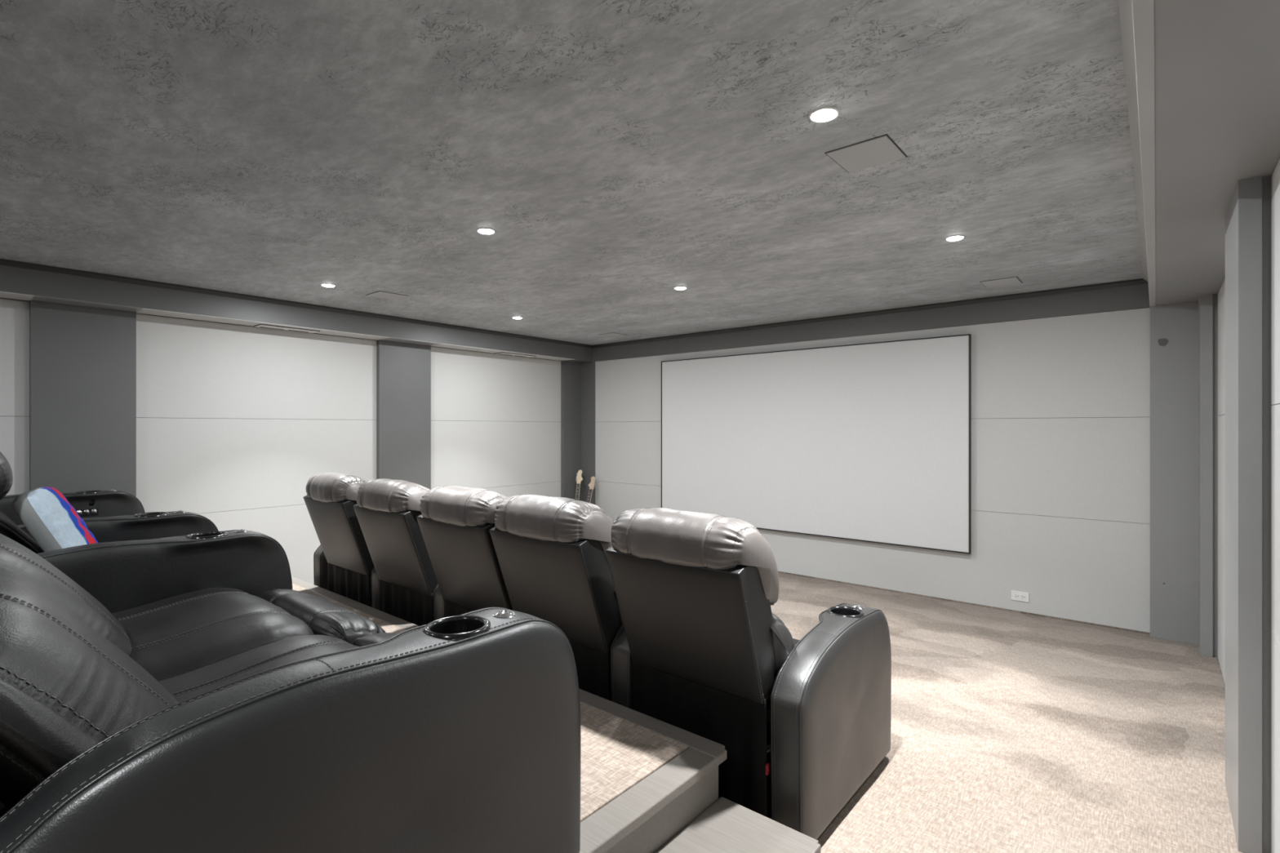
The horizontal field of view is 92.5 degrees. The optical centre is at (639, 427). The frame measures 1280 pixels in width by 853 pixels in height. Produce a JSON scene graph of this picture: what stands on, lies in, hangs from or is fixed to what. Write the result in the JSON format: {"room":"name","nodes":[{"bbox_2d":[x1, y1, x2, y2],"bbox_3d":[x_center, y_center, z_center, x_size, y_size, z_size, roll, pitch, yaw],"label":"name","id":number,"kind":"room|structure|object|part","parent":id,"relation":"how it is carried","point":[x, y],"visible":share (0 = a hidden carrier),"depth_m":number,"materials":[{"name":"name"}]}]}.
{"room":"home theater","nodes":[
{"label":"home theater","id":0,"kind":"room"},
{"bbox_2d":[0,291,592,584],"bbox_3d":[-3.250,0.195,4.787,0.350,2.450,7.928,0,0,40],"label":"wall","id":1,"kind":"structure","parent":0,"point":[228,422],"depth_m":5.03,"materials":[{"name":"fabric"}]},
{"bbox_3d":[-4.587,-0.451,3.332,0.020,0.751,1.800,0,0,40],"label":"wall panel","id":2,"kind":"part","parent":1,"relation":"part of","materials":[{"name":"fabric"}]},
{"bbox_3d":[-4.587,0.294,3.332,0.020,0.734,1.800,0,0,40],"label":"wall panel","id":3,"kind":"part","parent":1,"relation":"part of","materials":[{"name":"fabric"}]},
{"bbox_3d":[-3.080,-0.451,5.120,0.020,0.751,1.797,0,0,40],"label":"wall panel","id":4,"kind":"part","parent":1,"relation":"part of","materials":[{"name":"fabric"}]},
{"bbox_3d":[-3.080,0.294,5.120,0.020,0.734,1.797,0,0,40],"label":"wall panel","id":5,"kind":"part","parent":1,"relation":"part of","materials":[{"name":"fabric"}]},
{"bbox_3d":[-3.080,1.040,5.120,0.020,0.753,1.797,0,0,40],"label":"wall panel","id":6,"kind":"part","parent":1,"relation":"part of","materials":[{"name":"fabric"}]},
{"bbox_2d":[0,265,592,360],"bbox_3d":[-3.231,-0.937,4.770,0.300,0.206,7.928,0,0,40],"label":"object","id":7,"kind":"structure","parent":1,"relation":"attached to","point":[12,279],"depth_m":4.74,"materials":[{"name":"grey paint"}]},
{"bbox_2d":[253,324,319,333],"bbox_3d":[-2.941,-0.826,5.112,0.152,0.008,0.456,0,0,40],"label":"air vent","id":8,"kind":"object","parent":7,"relation":"attached to","point":[264,326],"visible":1,"depth_m":5.08,"materials":[{"name":"white plastic"}]},
{"bbox_2d":[493,351,536,357],"bbox_3d":[-1.407,-0.826,6.932,0.152,0.008,0.476,0,0,40],"label":"air vent","id":9,"kind":"object","parent":7,"relation":"attached to","point":[500,353],"visible":1,"depth_m":6.90,"materials":[{"name":"white plastic"}]},
{"bbox_2d":[0,258,592,348],"bbox_3d":[-3.126,-1.012,4.647,0.021,0.037,7.874,0,0,40],"label":"trim","id":10,"kind":"structure","parent":1,"relation":"attached to","point":[2,261],"depth_m":4.74,"materials":[{"name":"grey paint"}]},
{"bbox_3d":[-1.570,-0.451,6.910,0.020,0.751,1.810,0,0,40],"label":"wall panel","id":11,"kind":"part","parent":1,"relation":"part of","materials":[{"name":"fabric"}]},
{"bbox_3d":[-1.570,0.294,6.910,0.020,0.734,1.810,0,0,40],"label":"wall panel","id":12,"kind":"part","parent":1,"relation":"part of","materials":[{"name":"fabric"}]},
{"bbox_3d":[-1.570,1.040,6.910,0.020,0.753,1.810,0,0,40],"label":"wall panel","id":13,"kind":"part","parent":1,"relation":"part of","materials":[{"name":"fabric"}]},
{"bbox_2d":[0,0,1142,345],"bbox_3d":[-1.055,-1.055,2.903,6.133,0.050,8.078,0,0,40],"label":"ceiling","id":14,"kind":"structure","parent":0,"point":[619,155],"depth_m":2.25,"materials":[{"name":"paint"}]},
{"bbox_2d":[320,283,335,287],"bbox_3d":[-2.249,-1.025,4.422,0.098,0.012,0.098,0,0,40],"label":"recessed light","id":15,"kind":"object","parent":14,"relation":"in","point":[326,285],"visible":1,"depth_m":4.40,"materials":[{"name":"white plastic"}]},
{"bbox_2d":[365,290,408,300],"bbox_3d":[-1.964,-1.028,4.760,0.228,0.005,0.234,0,0,40],"label":"ceiling speaker","id":16,"kind":"object","parent":14,"relation":"attached to","point":[380,294],"visible":1,"depth_m":4.74,"materials":[{"name":"fabric"}]},
{"bbox_2d":[476,227,495,234],"bbox_3d":[-0.804,-1.025,3.203,0.098,0.012,0.098,0,0,40],"label":"recessed light","id":17,"kind":"object","parent":14,"relation":"in","point":[482,230],"visible":1,"depth_m":3.18,"materials":[{"name":"white plastic"}]},
{"bbox_2d":[511,316,522,319],"bbox_3d":[-1.147,-1.025,5.729,0.098,0.012,0.098,0,0,40],"label":"recessed light","id":18,"kind":"object","parent":14,"relation":"in","point":[514,317],"visible":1,"depth_m":5.70,"materials":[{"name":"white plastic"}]},
{"bbox_2d":[599,332,627,337],"bbox_3d":[-0.300,-1.028,6.780,0.228,0.005,0.234,0,0,40],"label":"ceiling speaker","id":19,"kind":"object","parent":14,"relation":"attached to","point":[610,335],"visible":1,"depth_m":6.77,"materials":[{"name":"fabric"}]},
{"bbox_2d":[674,286,687,289],"bbox_3d":[0.298,-1.025,4.510,0.098,0.012,0.098,0,0,40],"label":"recessed light","id":20,"kind":"object","parent":14,"relation":"in","point":[676,287],"visible":1,"depth_m":4.49,"materials":[{"name":"white plastic"}]},
{"bbox_2d":[808,106,839,122],"bbox_3d":[0.605,-1.025,2.014,0.098,0.012,0.098,0,0,40],"label":"recessed light","id":21,"kind":"object","parent":14,"relation":"in","point":[829,113],"visible":1,"depth_m":2.00,"materials":[{"name":"white plastic"}]},
{"bbox_2d":[824,133,907,173],"bbox_3d":[0.853,-1.028,2.309,0.228,0.005,0.234,0,0,40],"label":"ceiling speaker","id":22,"kind":"object","parent":14,"relation":"attached to","point":[881,149],"visible":1,"depth_m":2.29,"materials":[{"name":"fabric"}]},
{"bbox_2d":[945,235,964,240],"bbox_3d":[1.708,-1.025,3.322,0.098,0.012,0.098,0,0,40],"label":"recessed light","id":23,"kind":"object","parent":14,"relation":"in","point":[955,237],"visible":1,"depth_m":3.30,"materials":[{"name":"white plastic"}]},
{"bbox_2d":[979,276,1022,288],"bbox_3d":[2.552,-1.028,4.329,0.228,0.005,0.234,0,0,40],"label":"ceiling speaker","id":24,"kind":"object","parent":14,"relation":"attached to","point":[1013,280],"visible":1,"depth_m":4.31,"materials":[{"name":"fabric"}]},
{"bbox_2d":[581,301,1198,644],"bbox_3d":[1.495,0.195,5.928,6.133,2.450,0.165,0,0,40],"label":"wall","id":25,"kind":"structure","parent":0,"point":[1085,427],"depth_m":4.57,"materials":[{"name":"fabric"}]},
{"bbox_2d":[661,333,971,554],"bbox_3d":[1.449,0.129,5.915,3.134,1.758,0.044,0,0,40],"label":"projection screen","id":26,"kind":"object","parent":25,"relation":"attached to","point":[866,442],"visible":0.91,"depth_m":5.65,"materials":[{"name":"fabric"}]},
{"bbox_2d":[592,278,1148,348],"bbox_3d":[1.447,-1.012,5.928,5.359,0.037,0.021,0,0,40],"label":"trim","id":27,"kind":"structure","parent":25,"relation":"attached to","point":[1140,281],"depth_m":5.21,"materials":[{"name":"grey paint"}]},
{"bbox_2d":[592,283,1149,361],"bbox_3d":[1.474,-0.934,5.960,5.359,0.212,0.064,0,0,40],"label":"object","id":28,"kind":"structure","parent":25,"relation":"attached to","point":[1133,296],"depth_m":5.22,"materials":[{"name":"grey paint"}]},
{"bbox_3d":[1.480,-0.451,5.931,5.313,0.751,0.020,0,0,40],"label":"wall panel","id":29,"kind":"part","parent":25,"relation":"part of","materials":[{"name":"fabric"}]},
{"bbox_3d":[1.480,0.294,5.931,5.313,0.734,0.020,0,0,40],"label":"wall panel","id":30,"kind":"part","parent":25,"relation":"part of","materials":[{"name":"fabric"}]},
{"bbox_3d":[1.480,1.040,5.931,5.313,0.753,0.020,0,0,40],"label":"wall panel","id":31,"kind":"part","parent":25,"relation":"part of","materials":[{"name":"fabric"}]},
{"bbox_2d":[777,571,1150,634],"bbox_3d":[1.472,1.414,5.922,5.315,0.012,0.008,0,0,40],"label":"baseboard","id":32,"kind":"structure","parent":25,"relation":"attached to","point":[940,598],"depth_m":4.88,"materials":[{"name":"charcoal paint"}]},
{"bbox_2d":[1011,590,1028,602],"bbox_3d":[2.916,1.294,4.702,0.117,0.072,0.008,0,0,40],"label":"wall outlet","id":33,"kind":"object","parent":25,"relation":"attached to","point":[1015,595],"visible":1,"depth_m":4.70,"materials":[{"name":"white plastic"}]},
{"bbox_2d":[1020,594,1025,599],"bbox_3d":[2.930,1.294,4.686,0.032,0.033,0.003,0,0,40],"label":"socket","id":34,"kind":"object","parent":33,"relation":"attached to","point":[1022,596],"depth_m":4.69,"materials":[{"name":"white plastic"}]},
{"bbox_2d":[1118,0,1147,281],"bbox_3d":[0.950,-1.016,1.209,0.034,0.031,7.874,0,0,40],"label":"trim","id":35,"kind":"structure","parent":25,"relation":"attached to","point":[1125,6],"depth_m":1.94,"materials":[{"name":"paint"}]},
{"bbox_2d":[1131,0,1155,307],"bbox_3d":[0.976,-0.930,1.189,0.034,0.209,7.876,0,0,40],"label":"trim","id":36,"kind":"structure","parent":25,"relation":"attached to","point":[1143,11],"depth_m":1.60,"materials":[{"name":"paint"}]},
{"bbox_2d":[770,572,1243,852],"bbox_3d":[-1.039,1.445,2.922,6.133,0.050,7.928,0,0,40],"label":"floor","id":37,"kind":"structure","parent":0,"point":[1011,732],"depth_m":2.79,"materials":[{"name":"beige carpet"}]},
{"bbox_2d":[302,472,373,607],"bbox_3d":[-1.805,0.858,4.401,0.895,1.124,1.091,0,0,40],"label":"recliner","id":38,"kind":"object","parent":37,"relation":"on","point":[343,563],"visible":0.34,"depth_m":3.93,"materials":[{"name":"black leather"}]},
{"bbox_3d":[-2.028,1.069,4.709,0.144,0.653,0.878,0,0,40],"label":"armrest","id":39,"kind":"part","parent":38,"relation":"part of","materials":[{"name":"black leather"}]},
{"bbox_3d":[-1.942,0.680,4.042,0.585,0.507,0.305,0,0,40],"label":"panel","id":40,"kind":"part","parent":38,"relation":"part of","materials":[{"name":"plastic"}]},
{"bbox_2d":[353,478,437,626],"bbox_3d":[-1.199,0.858,3.892,0.768,1.123,1.093,0,0,40],"label":"recliner","id":41,"kind":"object","parent":37,"relation":"on","point":[403,580],"visible":0.42,"depth_m":3.46,"materials":[{"name":"black leather"}]},
{"bbox_3d":[-1.372,1.069,4.156,0.144,0.653,0.878,0,0,40],"label":"armrest","id":42,"kind":"part","parent":41,"relation":"part of","materials":[{"name":"black leather"}]},
{"bbox_3d":[-1.388,0.680,3.574,0.585,0.507,0.305,0,0,40],"label":"panel","id":43,"kind":"part","parent":41,"relation":"part of","materials":[{"name":"plastic"}]},
{"bbox_2d":[416,485,512,620],"bbox_3d":[-0.652,0.858,3.430,0.758,1.124,1.092,0,0,40],"label":"recliner","id":44,"kind":"object","parent":37,"relation":"on","point":[455,522],"visible":0.31,"depth_m":3.00,"materials":[{"name":"black leather"}]},
{"bbox_3d":[-0.823,1.069,3.692,0.144,0.653,0.878,0,0,40],"label":"armrest","id":45,"kind":"part","parent":44,"relation":"part of","materials":[{"name":"black leather"}]},
{"bbox_2d":[291,576,726,852],"bbox_3d":[-2.754,1.248,1.923,4.490,0.344,4.170,0,0,40],"label":"platform","id":46,"kind":"object","parent":37,"relation":"on","point":[644,779],"visible":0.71,"depth_m":1.95,"materials":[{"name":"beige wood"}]},
{"bbox_2d":[0,489,145,525],"bbox_3d":[-3.634,0.541,3.655,0.891,1.069,1.389,0,0,40],"label":"recliner","id":47,"kind":"object","parent":46,"relation":"on","point":[112,503],"visible":0.05,"depth_m":4.11,"materials":[{"name":"black leather"}]},
{"bbox_3d":[-3.759,0.479,3.384,0.720,0.525,0.504,0,0,40],"label":"backrest","id":48,"kind":"part","parent":47,"relation":"part of","materials":[{"name":"black leather"}]},
{"bbox_3d":[-3.716,0.558,4.039,0.027,0.052,0.220,0,0,40],"label":"control panel","id":49,"kind":"part","parent":47,"relation":"part of","materials":[{"name":"silver metal"}]},
{"bbox_2d":[0,451,218,553],"bbox_3d":[-2.354,0.536,2.599,0.902,1.079,1.355,0,0,40],"label":"recliner","id":50,"kind":"object","parent":46,"relation":"on","point":[153,525],"visible":0.15,"depth_m":2.94,"materials":[{"name":"black leather"}]},
{"bbox_3d":[-2.480,0.471,2.317,0.720,0.537,0.490,0,0,40],"label":"backrest","id":51,"kind":"part","parent":50,"relation":"part of","materials":[{"name":"black leather"}]},
{"bbox_2d":[12,486,97,551],"bbox_3d":[-2.272,0.435,2.424,0.238,0.394,0.484,0,0,-35],"label":"throw pillow","id":52,"kind":"object","parent":50,"relation":"on","point":[46,513],"visible":0.62,"depth_m":2.26,"materials":[{"name":"fabric"}]},
{"bbox_3d":[-2.586,0.735,2.888,0.173,0.626,1.057,0,0,40],"label":"armrest","id":53,"kind":"part","parent":50,"relation":"part of","materials":[{"name":"black leather"}]},
{"bbox_2d":[0,528,386,681],"bbox_3d":[-1.645,0.541,1.978,0.973,1.068,1.390,0,0,40],"label":"recliner","id":54,"kind":"object","parent":46,"relation":"on","point":[175,606],"visible":0.44,"depth_m":2.13,"materials":[{"name":"black leather"}]},
{"bbox_3d":[-1.769,0.478,1.706,0.800,0.526,0.506,0,0,40],"label":"backrest","id":55,"kind":"part","parent":54,"relation":"part of","materials":[{"name":"black leather"}]},
{"bbox_3d":[-1.893,0.735,2.304,0.174,0.626,1.057,0,0,40],"label":"armrest","id":56,"kind":"part","parent":54,"relation":"part of","materials":[{"name":"black leather"}]},
{"bbox_3d":[-1.534,0.724,1.985,0.810,0.243,0.691,0,0,40],"label":"seat","id":57,"kind":"part","parent":54,"relation":"part of","materials":[{"name":"black leather"}]},
{"bbox_2d":[0,567,580,852],"bbox_3d":[-0.888,0.541,1.340,0.962,1.069,1.390,0,0,40],"label":"recliner","id":58,"kind":"object","parent":46,"relation":"on","point":[455,734],"visible":1,"depth_m":1.05,"materials":[{"name":"black leather"}]},
{"bbox_3d":[-0.940,0.956,1.394,0.812,0.240,0.840,0,0,40],"label":"frame","id":59,"kind":"part","parent":58,"relation":"part of","materials":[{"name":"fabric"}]},
{"bbox_3d":[-1.146,0.478,1.149,0.800,0.527,0.480,0,0,40],"label":"backrest","id":60,"kind":"part","parent":58,"relation":"part of","materials":[{"name":"black leather"}]},
{"bbox_3d":[-0.895,0.724,1.447,0.810,0.243,0.690,0,0,40],"label":"seat","id":61,"kind":"part","parent":58,"relation":"part of","materials":[{"name":"black leather"}]},
{"bbox_2d":[489,494,633,710],"bbox_3d":[-0.086,0.859,2.954,0.760,1.123,1.092,0,0,40],"label":"recliner","id":62,"kind":"object","parent":37,"relation":"on","point":[550,551],"visible":0.46,"depth_m":2.55,"materials":[{"name":"black leather"}]},
{"bbox_3d":[-0.365,0.680,2.712,0.585,0.507,0.305,0,0,40],"label":"panel","id":63,"kind":"part","parent":62,"relation":"part of","materials":[{"name":"plastic"}]},
{"bbox_3d":[-0.112,1.038,3.011,0.553,0.196,0.576,0,0,40],"label":"seat","id":64,"kind":"part","parent":62,"relation":"part of","materials":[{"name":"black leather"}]},
{"bbox_3d":[-0.099,1.255,3.027,0.561,0.270,0.700,0,0,40],"label":"frame","id":65,"kind":"part","parent":62,"relation":"part of","materials":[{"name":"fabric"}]},
{"bbox_3d":[-0.265,0.801,2.831,0.630,0.338,0.279,0,0,40],"label":"backrest","id":66,"kind":"part","parent":62,"relation":"part of","materials":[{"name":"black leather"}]},
{"bbox_3d":[0.200,1.069,2.830,0.144,0.653,0.878,0,0,40],"label":"armrest","id":67,"kind":"part","parent":62,"relation":"part of","materials":[{"name":"black leather"}]},
{"bbox_2d":[575,470,582,500],"bbox_3d":[-0.758,0.971,7.477,0.319,0.892,0.396,0,0,11],"label":"electric guitar","id":68,"kind":"object","parent":37,"relation":"on","point":[579,477],"visible":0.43,"depth_m":7.60,"materials":[{"name":"beige wood"}]},
{"bbox_2d":[586,476,596,502],"bbox_3d":[-0.636,1.008,7.292,0.326,0.820,0.571,0,0,14],"label":"electric guitar","id":69,"kind":"object","parent":37,"relation":"on","point":[591,485],"visible":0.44,"depth_m":7.47,"materials":[{"name":"beige wood"}]},
{"bbox_2d":[654,796,820,852],"bbox_3d":[-0.926,1.333,0.372,0.360,0.173,4.154,0,0,40],"label":"step","id":70,"kind":"structure","parent":37,"relation":"on","point":[726,826],"depth_m":1.87,"materials":[{"name":"beige wood"}]},
{"bbox_2d":[605,507,891,840],"bbox_3d":[0.472,0.858,2.485,0.765,1.124,1.078,0,0,40],"label":"recliner","id":71,"kind":"object","parent":37,"relation":"on","point":[802,725],"visible":0.99,"depth_m":2.13,"materials":[{"name":"black leather"}]},
{"bbox_3d":[0.188,0.680,2.245,0.585,0.507,0.305,0,0,40],"label":"panel","id":72,"kind":"part","parent":71,"relation":"part of","materials":[{"name":"plastic"}]},
{"bbox_3d":[0.441,1.039,2.546,0.553,0.196,0.577,0,0,40],"label":"seat","id":73,"kind":"part","parent":71,"relation":"part of","materials":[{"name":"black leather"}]},
{"bbox_3d":[0.454,1.255,2.561,0.561,0.270,0.700,0,0,40],"label":"frame","id":74,"kind":"part","parent":71,"relation":"part of","materials":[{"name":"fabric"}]},
{"bbox_3d":[0.288,0.802,2.365,0.630,0.340,0.280,0,0,40],"label":"backrest","id":75,"kind":"part","parent":71,"relation":"part of","materials":[{"name":"black leather"}]},
{"bbox_3d":[0.750,1.069,2.366,0.181,0.653,0.878,0,0,40],"label":"armrest","id":76,"kind":"part","parent":71,"relation":"part of","materials":[{"name":"black leather"}]},
{"bbox_2d":[1198,158,1279,852],"bbox_3d":[1.236,0.195,1.003,0.179,2.450,7.928,0,0,40],"label":"wall","id":77,"kind":"structure","parent":0,"point":[1239,325],"depth_m":2.05,"materials":[{"name":"fabric"}]},
{"bbox_2d":[1154,0,1279,305],"bbox_3d":[1.136,-0.935,1.088,0.341,0.210,7.928,0,0,40],"label":"soffit","id":78,"kind":"structure","parent":77,"relation":"attached to","point":[1217,62],"depth_m":1.66,"materials":[{"name":"paint"}]},
{"bbox_3d":[2.987,-0.451,3.080,0.020,0.751,1.820,0,0,40],"label":"wall panel","id":79,"kind":"part","parent":77,"relation":"part of","materials":[{"name":"fabric"}]},
{"bbox_3d":[2.987,0.294,3.080,0.020,0.734,1.820,0,0,40],"label":"wall panel","id":80,"kind":"part","parent":77,"relation":"part of","materials":[{"name":"fabric"}]},
{"bbox_3d":[2.987,1.040,3.080,0.020,0.753,1.820,0,0,40],"label":"wall panel","id":81,"kind":"part","parent":77,"relation":"part of","materials":[{"name":"fabric"}]},
{"bbox_3d":[1.498,-0.451,1.314,0.020,0.751,1.820,0,0,40],"label":"wall panel","id":82,"kind":"part","parent":77,"relation":"part of","materials":[{"name":"fabric"}]},
{"bbox_3d":[1.498,0.294,1.314,0.020,0.734,1.820,0,0,40],"label":"wall panel","id":83,"kind":"part","parent":77,"relation":"part of","materials":[{"name":"fabric"}]},
{"bbox_3d":[1.498,1.040,1.314,0.020,0.753,1.820,0,0,40],"label":"wall panel","id":84,"kind":"part","parent":77,"relation":"part of","materials":[{"name":"fabric"}]}
]}

